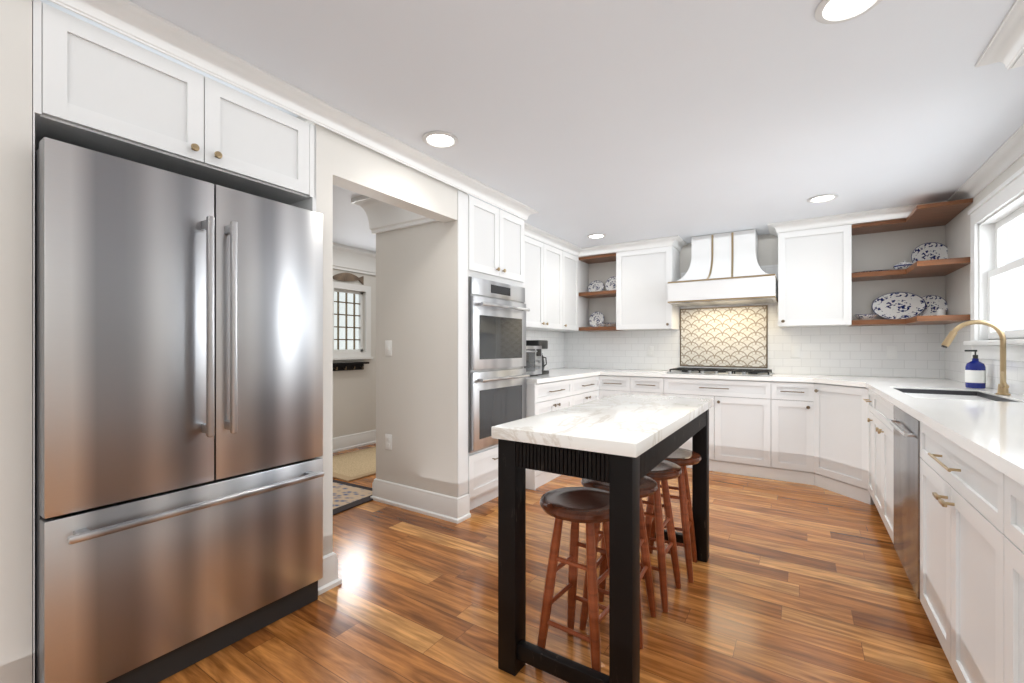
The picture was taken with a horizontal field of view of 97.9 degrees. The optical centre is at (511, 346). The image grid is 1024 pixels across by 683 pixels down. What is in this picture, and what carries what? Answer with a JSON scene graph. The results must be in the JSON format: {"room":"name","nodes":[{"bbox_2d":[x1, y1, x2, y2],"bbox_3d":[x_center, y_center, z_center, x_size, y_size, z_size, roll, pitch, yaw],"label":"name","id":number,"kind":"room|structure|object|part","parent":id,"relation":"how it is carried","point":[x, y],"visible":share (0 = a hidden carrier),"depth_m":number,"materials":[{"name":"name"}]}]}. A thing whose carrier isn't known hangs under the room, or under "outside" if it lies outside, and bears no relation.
{"room":"kitchen","nodes":[
{"label":"kitchen","id":0,"kind":"room"},
{"bbox_2d":[0,0,456,682],"bbox_3d":[-1.570,0.021,1.273,0.120,2.315,4.227,0,0,33],"label":"wall","id":1,"kind":"structure","parent":0,"point":[15,341],"depth_m":1.33,"materials":[{"name":"beige paint"}]},
{"bbox_2d":[32,0,315,207],"bbox_3d":[-1.450,-0.885,1.910,0.611,0.347,0.939,0,0,33],"label":"upper cabinet","id":2,"kind":"object","parent":1,"relation":"attached to","point":[93,88],"depth_m":1.63,"materials":[{"name":"white wood"}]},
{"bbox_2d":[48,0,538,223],"bbox_3d":[-1.219,-1.097,1.605,0.088,0.079,5.167,0,0,33],"label":"crown molding","id":3,"kind":"structure","parent":1,"relation":"attached to","point":[128,18],"depth_m":1.87,"materials":[{"name":"white wood"}]},
{"bbox_2d":[296,116,332,555],"bbox_3d":[-1.259,0.021,2.392,0.816,2.315,0.100,0,0,33],"label":"wall","id":4,"kind":"structure","parent":0,"point":[323,166],"depth_m":2.19,"materials":[{"name":"beige paint"}]},
{"bbox_2d":[318,552,341,587],"bbox_3d":[-1.218,1.098,2.441,0.860,0.160,0.032,0,0,33],"label":"baseboard","id":5,"kind":"structure","parent":4,"relation":"attached to","point":[330,578],"depth_m":2.18,"materials":[{"name":"white wood"}]},
{"bbox_2d":[333,269,375,437],"bbox_3d":[-2.273,0.021,4.692,0.120,2.315,3.840,0,0,33],"label":"wall","id":6,"kind":"structure","parent":0,"point":[354,401],"depth_m":5.28,"materials":[{"name":"beige paint"}]},
{"bbox_2d":[333,273,363,284],"bbox_3d":[-1.892,-0.798,5.148,0.020,0.110,0.420,0,0,33],"label":"art","id":7,"kind":"object","parent":6,"relation":"attached to","point":[345,277],"visible":0.9,"depth_m":5.14,"materials":[{"name":"brown wood"}]},
{"bbox_2d":[333,362,368,370],"bbox_3d":[-1.867,0.223,5.114,0.098,0.090,0.490,0,0,33],"label":"rail","id":8,"kind":"object","parent":6,"relation":"attached to","point":[348,366],"visible":0.92,"depth_m":5.12,"materials":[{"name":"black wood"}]},
{"bbox_2d":[333,281,372,359],"bbox_3d":[-1.896,-0.294,5.186,0.125,0.875,0.600,0,0,33],"label":"window","id":9,"kind":"structure","parent":6,"relation":"in","point":[345,354],"depth_m":5.29,"materials":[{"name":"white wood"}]},
{"bbox_2d":[333,243,375,275],"bbox_3d":[-2.168,-1.007,4.624,0.130,0.260,3.600,0,0,33],"label":"crown molding","id":10,"kind":"structure","parent":6,"relation":"attached to","point":[346,258],"depth_m":5.16,"materials":[{"name":"white wood"}]},
{"bbox_2d":[333,430,375,452],"bbox_3d":[-2.210,1.098,4.651,0.030,0.160,3.600,0,0,33],"label":"baseboard","id":11,"kind":"structure","parent":6,"relation":"attached to","point":[346,442],"depth_m":5.21,"materials":[{"name":"white wood"}]},
{"bbox_2d":[376,189,467,497],"bbox_3d":[-0.680,0.021,3.286,0.816,2.315,0.120,0,0,33],"label":"wall","id":12,"kind":"structure","parent":0,"point":[417,325],"depth_m":3.21,"materials":[{"name":"beige paint"}]},
{"bbox_2d":[351,196,359,205],"bbox_3d":[-0.553,-1.007,4.350,0.130,0.260,2.303,0,0,33],"label":"crown molding","id":13,"kind":"structure","parent":12,"relation":"attached to","point":[356,200],"depth_m":3.40,"materials":[{"name":"white wood"}]},
{"bbox_2d":[385,434,391,449],"bbox_3d":[-0.935,0.718,3.374,0.072,0.116,0.008,0,0,33],"label":"outlet","id":14,"kind":"object","parent":12,"relation":"attached to","point":[388,441],"visible":1,"depth_m":3.37,"materials":[{"name":"white plastic"}]},
{"bbox_2d":[385,340,391,355],"bbox_3d":[-0.936,0.008,3.372,0.072,0.116,0.014,0,0,33],"label":"light switch","id":15,"kind":"object","parent":12,"relation":"attached to","point":[388,347],"visible":1,"depth_m":3.37,"materials":[{"name":"white plastic"}]},
{"bbox_2d":[360,195,436,234],"bbox_3d":[-0.791,-1.007,3.209,0.680,0.260,0.130,0,0,33],"label":"crown molding","id":16,"kind":"structure","parent":12,"relation":"attached to","point":[382,216],"depth_m":3.32,"materials":[{"name":"white wood"}]},
{"bbox_2d":[372,478,462,523],"bbox_3d":[-0.700,1.098,3.212,0.830,0.160,0.033,0,0,33],"label":"baseboard","id":17,"kind":"structure","parent":12,"relation":"attached to","point":[441,506],"depth_m":3.18,"materials":[{"name":"white wood"}]},
{"bbox_2d":[40,0,1023,256],"bbox_3d":[-0.509,-1.167,2.386,5.950,0.060,7.450,0,0,33],"label":"ceiling","id":18,"kind":"structure","parent":0,"point":[576,122],"depth_m":2.01,"materials":[{"name":"white paint"}]},
{"bbox_2d":[422,131,457,147],"bbox_3d":[-0.392,-1.131,2.440,0.196,0.010,0.196,0,0,33],"label":"recessed light","id":19,"kind":"object","parent":18,"relation":"in","point":[439,139],"visible":1,"depth_m":2.44,"materials":[{"name":"white"}]},
{"bbox_2d":[524,224,583,256],"bbox_3d":[0.378,-1.097,4.521,0.104,0.079,1.619,0,0,33],"label":"crown molding","id":20,"kind":"structure","parent":18,"relation":"attached to","point":[531,231],"depth_m":4.61,"materials":[{"name":"white wood"}]},
{"bbox_2d":[587,233,605,238],"bbox_3d":[0.863,-1.131,4.558,0.196,0.010,0.196,0,0,33],"label":"recessed light","id":21,"kind":"object","parent":18,"relation":"in","point":[595,236],"visible":0.98,"depth_m":4.56,"materials":[{"name":"white"}]},
{"bbox_2d":[584,235,679,255],"bbox_3d":[1.277,-1.097,4.856,1.040,0.079,0.078,0,0,33],"label":"crown molding","id":22,"kind":"structure","parent":18,"relation":"attached to","point":[674,241],"depth_m":4.84,"materials":[{"name":"white wood"}]},
{"bbox_2d":[807,194,837,202],"bbox_3d":[2.369,-1.131,3.403,0.196,0.010,0.196,0,0,33],"label":"recessed light","id":23,"kind":"object","parent":18,"relation":"in","point":[822,198],"visible":0.98,"depth_m":3.40,"materials":[{"name":"white"}]},
{"bbox_2d":[815,0,881,23],"bbox_3d":[1.112,-1.131,1.465,0.196,0.010,0.196,0,0,33],"label":"recessed light","id":24,"kind":"object","parent":18,"relation":"in","point":[833,11],"visible":1,"depth_m":1.50,"materials":[{"name":"white"}]},
{"bbox_2d":[975,0,1023,69],"bbox_3d":[0.698,-1.097,-0.078,0.078,0.079,4.428,0,0,33],"label":"crown molding","id":25,"kind":"structure","parent":18,"relation":"attached to","point":[1006,45],"depth_m":1.61,"materials":[{"name":"white wood"}]},
{"bbox_2d":[528,237,567,331],"bbox_3d":[0.189,-0.626,4.655,0.356,0.866,0.906,0,0,33],"label":"upper cabinet","id":26,"kind":"object","parent":0,"relation":"attached to","point":[547,264],"depth_m":4.62,"materials":[{"name":"white wood"}]},
{"bbox_2d":[158,443,957,682],"bbox_3d":[-0.509,1.208,2.386,5.950,0.060,7.450,0,0,33],"label":"floor","id":27,"kind":"structure","parent":0,"point":[793,582],"depth_m":2.02,"materials":[{"name":"brown wood"}]},
{"bbox_2d":[35,137,323,682],"bbox_3d":[-1.397,0.279,1.866,0.788,1.794,0.911,0,0,33],"label":"refrigerator","id":28,"kind":"object","parent":27,"relation":"on","point":[179,473],"visible":1,"depth_m":1.56,"materials":[{"name":"metal"}]},
{"bbox_2d":[333,479,372,514],"bbox_3d":[-1.654,1.171,3.515,1.100,0.011,0.800,0,0,30],"label":"patterned rug","id":29,"kind":"object","parent":27,"relation":"on","point":[346,495],"visible":0.15,"depth_m":3.50,"materials":[{"name":"beige fabric"}]},
{"bbox_2d":[333,446,375,481],"bbox_3d":[-1.460,1.171,4.641,0.900,0.011,1.200,0,0,35],"label":"jute rug","id":30,"kind":"object","parent":27,"relation":"on","point":[352,466],"visible":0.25,"depth_m":4.43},
{"bbox_2d":[458,192,527,509],"bbox_3d":[-0.344,0.060,3.569,0.643,2.237,0.740,0,0,33],"label":"tall cabinet","id":31,"kind":"object","parent":27,"relation":"on","point":[493,244],"depth_m":3.26,"materials":[{"name":"white wood"}]},
{"bbox_2d":[528,380,571,489],"bbox_3d":[0.099,0.740,4.189,0.712,0.876,0.773,0,0,33],"label":"base cabinet","id":32,"kind":"object","parent":27,"relation":"on","point":[542,398],"depth_m":3.82,"materials":[{"name":"white wood"}]},
{"bbox_2d":[536,487,608,671],"bbox_3d":[0.263,0.873,1.665,0.320,0.613,0.320,0,0,33],"label":"stool","id":33,"kind":"object","parent":27,"relation":"on","point":[576,506],"visible":0.69,"depth_m":1.63,"materials":[{"name":"brown wood"}]},
{"bbox_2d":[572,384,599,405],"bbox_3d":[0.466,0.740,4.722,0.749,0.876,0.747,0,0,33],"label":"base cabinet","id":34,"kind":"object","parent":27,"relation":"on","point":[579,395],"depth_m":4.50,"materials":[{"name":"white wood"}]},
{"bbox_2d":[491,393,712,682],"bbox_3d":[0.525,0.734,2.064,0.536,0.888,1.387,0,0,33],"label":"island table","id":35,"kind":"object","parent":27,"relation":"on","point":[621,444],"visible":0.94,"depth_m":1.59,"materials":[{"name":"stone"}]},
{"bbox_2d":[600,388,635,398],"bbox_3d":[1.250,0.740,4.963,0.417,0.876,0.643,0,0,33],"label":"base cabinet","id":36,"kind":"object","parent":27,"relation":"on","point":[604,392],"depth_m":4.75,"materials":[{"name":"white wood"}]},
{"bbox_2d":[580,476,657,648],"bbox_3d":[0.457,0.873,1.909,0.320,0.613,0.320,0,0,33],"label":"stool","id":37,"kind":"object","parent":27,"relation":"on","point":[648,486],"visible":0.33,"depth_m":1.92,"materials":[{"name":"brown wood"}]},
{"bbox_2d":[636,388,671,395],"bbox_3d":[1.537,0.740,4.811,0.459,0.876,0.586,0,0,33],"label":"base cabinet","id":38,"kind":"object","parent":27,"relation":"on","point":[641,391],"depth_m":4.55,"materials":[{"name":"white wood"}]},
{"bbox_2d":[640,460,681,611],"bbox_3d":[0.651,0.873,2.152,0.320,0.613,0.320,0,0,33],"label":"stool","id":39,"kind":"object","parent":27,"relation":"on","point":[664,471],"visible":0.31,"depth_m":2.05,"materials":[{"name":"brown wood"}]},
{"bbox_2d":[640,448,701,582],"bbox_3d":[0.845,0.873,2.396,0.320,0.613,0.320,0,0,33],"label":"stool","id":40,"kind":"object","parent":27,"relation":"on","point":[682,458],"visible":0.54,"depth_m":2.31,"materials":[{"name":"brown wood"}]},
{"bbox_2d":[672,392,759,477],"bbox_3d":[2.072,0.740,4.464,1.044,0.876,0.586,0,0,33],"label":"base cabinet","id":41,"kind":"object","parent":27,"relation":"on","point":[734,421],"depth_m":4.14,"materials":[{"name":"white wood"}]},
{"bbox_2d":[528,368,1011,403],"bbox_3d":[1.632,0.284,3.923,3.576,0.036,1.975,0,0,33],"label":"countertop","id":42,"kind":"structure","parent":41,"relation":"on","point":[734,383],"depth_m":4.08,"materials":[{"name":"white stone"}]},
{"bbox_2d":[524,346,541,374],"bbox_3d":[0.023,0.127,4.073,0.407,0.275,0.430,0,0,33],"label":"microwave","id":43,"kind":"object","parent":42,"relation":"on","point":[533,366],"visible":0.4,"depth_m":4.03,"materials":[{"name":"metal"}]},
{"bbox_2d":[526,340,548,374],"bbox_3d":[0.233,0.100,4.360,0.247,0.330,0.190,0,0,33],"label":"coffee maker","id":44,"kind":"object","parent":42,"relation":"on","point":[543,344],"visible":0.29,"depth_m":4.30,"materials":[{"name":"black plastic"}]},
{"bbox_2d":[666,367,773,376],"bbox_3d":[2.080,0.244,4.467,0.914,0.041,0.510,0,0,33],"label":"cooktop","id":45,"kind":"object","parent":42,"relation":"in","point":[732,371],"depth_m":4.44,"materials":[{"name":"metal"}]},
{"bbox_2d":[760,396,803,483],"bbox_3d":[2.579,0.740,4.115,0.415,0.876,0.620,0,0,33],"label":"base cabinet","id":46,"kind":"object","parent":27,"relation":"on","point":[781,417],"depth_m":3.93,"materials":[{"name":"white wood"}]},
{"bbox_2d":[804,400,859,500],"bbox_3d":[2.772,0.740,3.601,0.657,0.876,0.652,0,0,33],"label":"base cabinet","id":47,"kind":"object","parent":27,"relation":"on","point":[831,427],"depth_m":3.63,"materials":[{"name":"white wood"}]},
{"bbox_2d":[860,400,871,504],"bbox_3d":[2.820,0.740,3.055,0.636,0.876,0.390,0,0,33],"label":"base cabinet","id":48,"kind":"object","parent":27,"relation":"on","point":[865,405],"depth_m":3.36,"materials":[{"name":"white wood"}]},
{"bbox_2d":[872,400,887,530],"bbox_3d":[2.543,0.740,2.601,0.608,0.876,0.902,0,0,33],"label":"base cabinet","id":49,"kind":"object","parent":27,"relation":"on","point":[879,409],"depth_m":2.85,"materials":[{"name":"white wood"}]},
{"bbox_2d":[888,400,911,584],"bbox_3d":[2.134,0.740,1.971,0.608,0.876,0.714,0,0,33],"label":"dishwasher","id":50,"kind":"object","parent":27,"relation":"on","point":[899,419],"depth_m":2.19,"materials":[{"name":"silver metal"}]},
{"bbox_2d":[912,416,979,682],"bbox_3d":[1.703,0.740,1.306,0.608,0.876,0.988,0,0,33],"label":"base cabinet","id":51,"kind":"object","parent":27,"relation":"on","point":[918,444],"depth_m":1.51,"materials":[{"name":"white wood"}]},
{"bbox_2d":[872,384,1023,479],"bbox_3d":[1.451,0.290,0.925,0.618,0.049,5.360,0,0,33],"label":"countertop","id":52,"kind":"structure","parent":51,"relation":"on","point":[994,429],"depth_m":1.66,"materials":[{"name":"white stone"}]},
{"bbox_2d":[904,388,1003,399],"bbox_3d":[2.508,0.394,2.563,0.428,0.236,0.778,0,0,33],"label":"sink","id":53,"kind":"object","parent":52,"relation":"in","point":[948,393],"depth_m":2.80,"materials":[{"name":"silver metal"}]},
{"bbox_2d":[964,350,985,388],"bbox_3d":[2.995,0.141,2.885,0.098,0.246,0.096,0,0,33],"label":"soap bottle","id":54,"kind":"object","parent":52,"relation":"on","point":[975,372],"visible":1,"depth_m":2.86,"materials":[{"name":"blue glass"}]},
{"bbox_2d":[940,320,1011,395],"bbox_3d":[2.622,0.055,2.521,0.284,0.419,0.096,0,0,33],"label":"faucet","id":55,"kind":"object","parent":52,"relation":"on","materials":[{"name":"gold metal"}]},
{"bbox_2d":[980,456,1023,682],"bbox_3d":[1.220,0.740,0.562,0.608,0.876,1.014,0,0,33],"label":"base cabinet","id":56,"kind":"object","parent":27,"relation":"on","point":[1001,493],"depth_m":1.11,"materials":[{"name":"white wood"}]},
{"bbox_2d":[568,253,579,331],"bbox_3d":[0.504,-0.626,5.141,0.356,0.866,0.480,0,0,33],"label":"upper cabinet","id":57,"kind":"object","parent":0,"relation":"attached to","point":[573,261],"depth_m":5.15,"materials":[{"name":"white wood"}]},
{"bbox_2d":[595,323,606,327],"bbox_3d":[1.038,-0.251,5.203,0.120,0.037,0.120,0,0,33],"label":"bowl","id":58,"kind":"object","parent":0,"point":[599,325],"depth_m":5.16,"materials":[{"name":"ceramic"}]},
{"bbox_2d":[604,322,617,327],"bbox_3d":[1.160,-0.256,5.207,0.150,0.046,0.150,0,0,33],"label":"bowl","id":59,"kind":"object","parent":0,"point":[607,324],"depth_m":5.16,"materials":[{"name":"ceramic"}]},
{"bbox_2d":[581,218,944,383],"bbox_3d":[2.172,0.021,4.825,3.926,2.315,0.120,0,0,33],"label":"wall","id":60,"kind":"structure","parent":0,"point":[889,250],"depth_m":4.05,"materials":[{"name":"beige paint"}]},
{"bbox_2d":[580,257,591,331],"bbox_3d":[0.712,-0.626,5.461,0.356,0.866,0.393,0,0,33],"label":"upper cabinet","id":61,"kind":"object","parent":60,"relation":"attached to","point":[585,288],"depth_m":5.41,"materials":[{"name":"white wood"}]},
{"bbox_3d":[1.024,-0.729,5.440,0.212,0.170,0.010,0,-12,33],"label":"dish plate","id":62,"kind":"part","parent":61,"relation":"part of","materials":[{"name":"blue ceramic"}]},
{"bbox_3d":[1.030,-0.334,5.429,0.200,0.200,0.012,0,-12,33],"label":"dish plate","id":63,"kind":"part","parent":61,"relation":"part of","materials":[{"name":"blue ceramic"}]},
{"bbox_2d":[616,246,679,331],"bbox_3d":[1.511,-0.626,4.965,0.603,0.866,0.356,0,0,33],"label":"upper cabinet","id":64,"kind":"object","parent":60,"relation":"attached to","point":[642,274],"depth_m":4.83,"materials":[{"name":"white wood"}]},
{"bbox_3d":[1.206,-0.744,5.315,0.200,0.200,0.012,0,-12,33],"label":"dish plate","id":65,"kind":"part","parent":64,"relation":"part of","materials":[{"name":"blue ceramic"}]},
{"bbox_2d":[676,237,686,251],"bbox_3d":[1.803,-1.097,4.783,0.078,0.079,0.348,0,0,33],"label":"crown molding","id":66,"kind":"structure","parent":60,"relation":"attached to","point":[682,243],"depth_m":4.84,"materials":[{"name":"white wood"}]},
{"bbox_2d":[667,229,777,307],"bbox_3d":[2.105,-0.788,4.458,0.924,0.691,0.566,0,0,33],"label":"range hood","id":67,"kind":"object","parent":60,"relation":"attached to","point":[724,271],"depth_m":4.37,"materials":[{"name":"white metal"}]},
{"bbox_2d":[776,224,855,327],"bbox_3d":[2.791,-0.626,4.135,0.545,0.866,0.356,0,0,33],"label":"upper cabinet","id":68,"kind":"object","parent":60,"relation":"attached to","point":[815,277],"depth_m":3.99,"materials":[{"name":"white wood"}]},
{"bbox_3d":[3.374,-0.358,3.898,0.362,0.250,0.014,0,-12,33],"label":"dish platter","id":69,"kind":"part","parent":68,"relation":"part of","materials":[{"name":"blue ceramic"}]},
{"bbox_3d":[3.550,-0.768,3.784,0.250,0.250,0.014,0,-12,33],"label":"dish plate","id":70,"kind":"part","parent":68,"relation":"part of","materials":[{"name":"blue ceramic"}]},
{"bbox_3d":[3.558,-0.339,3.788,0.210,0.210,0.012,0,-12,33],"label":"dish plate","id":71,"kind":"part","parent":68,"relation":"part of","materials":[{"name":"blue ceramic"}]},
{"bbox_2d":[854,313,878,320],"bbox_3d":[3.118,-0.259,3.926,0.170,0.053,0.170,0,0,33],"label":"bowl","id":72,"kind":"object","parent":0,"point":[860,316],"depth_m":3.88,"materials":[{"name":"ceramic"}]},
{"bbox_2d":[945,155,1023,323],"bbox_3d":[1.801,0.021,0.781,0.120,2.315,7.070,0,0,33],"label":"wall","id":73,"kind":"structure","parent":0,"point":[957,245],"depth_m":3.40,"materials":[{"name":"beige paint"}]},
{"bbox_2d":[767,201,943,235],"bbox_3d":[2.879,-1.097,3.817,1.202,0.079,0.078,0,0,33],"label":"crown molding","id":74,"kind":"structure","parent":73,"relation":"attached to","point":[900,211],"depth_m":3.84,"materials":[{"name":"white wood"}]},
{"bbox_2d":[944,123,1023,201],"bbox_3d":[2.803,-1.097,2.508,0.078,0.079,2.358,0,0,33],"label":"crown molding","id":75,"kind":"structure","parent":73,"relation":"attached to","point":[1012,149],"depth_m":2.72,"materials":[{"name":"white wood"}]},
{"bbox_2d":[963,166,1023,360],"bbox_3d":[2.811,-0.442,2.390,0.175,1.040,1.790,0,0,33],"label":"kitchen window","id":76,"kind":"structure","parent":73,"relation":"in","point":[990,270],"depth_m":2.99,"materials":[{"name":"white wood"}]},
{"bbox_2d":[1012,51,1023,67],"bbox_3d":[0.860,-1.097,-0.231,0.356,0.079,4.347,0,0,33],"label":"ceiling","id":77,"kind":"structure","parent":0,"point":[1019,61],"depth_m":1.65,"materials":[{"name":"white paint"}]},
{"label":"outside","id":78,"kind":"structure","parent":0,"visible":0},
{"bbox_2d":[334,292,358,348],"bbox_3d":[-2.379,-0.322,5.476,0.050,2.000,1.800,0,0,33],"label":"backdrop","id":79,"kind":"structure","parent":78,"point":[342,321],"depth_m":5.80,"materials":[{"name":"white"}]}
]}

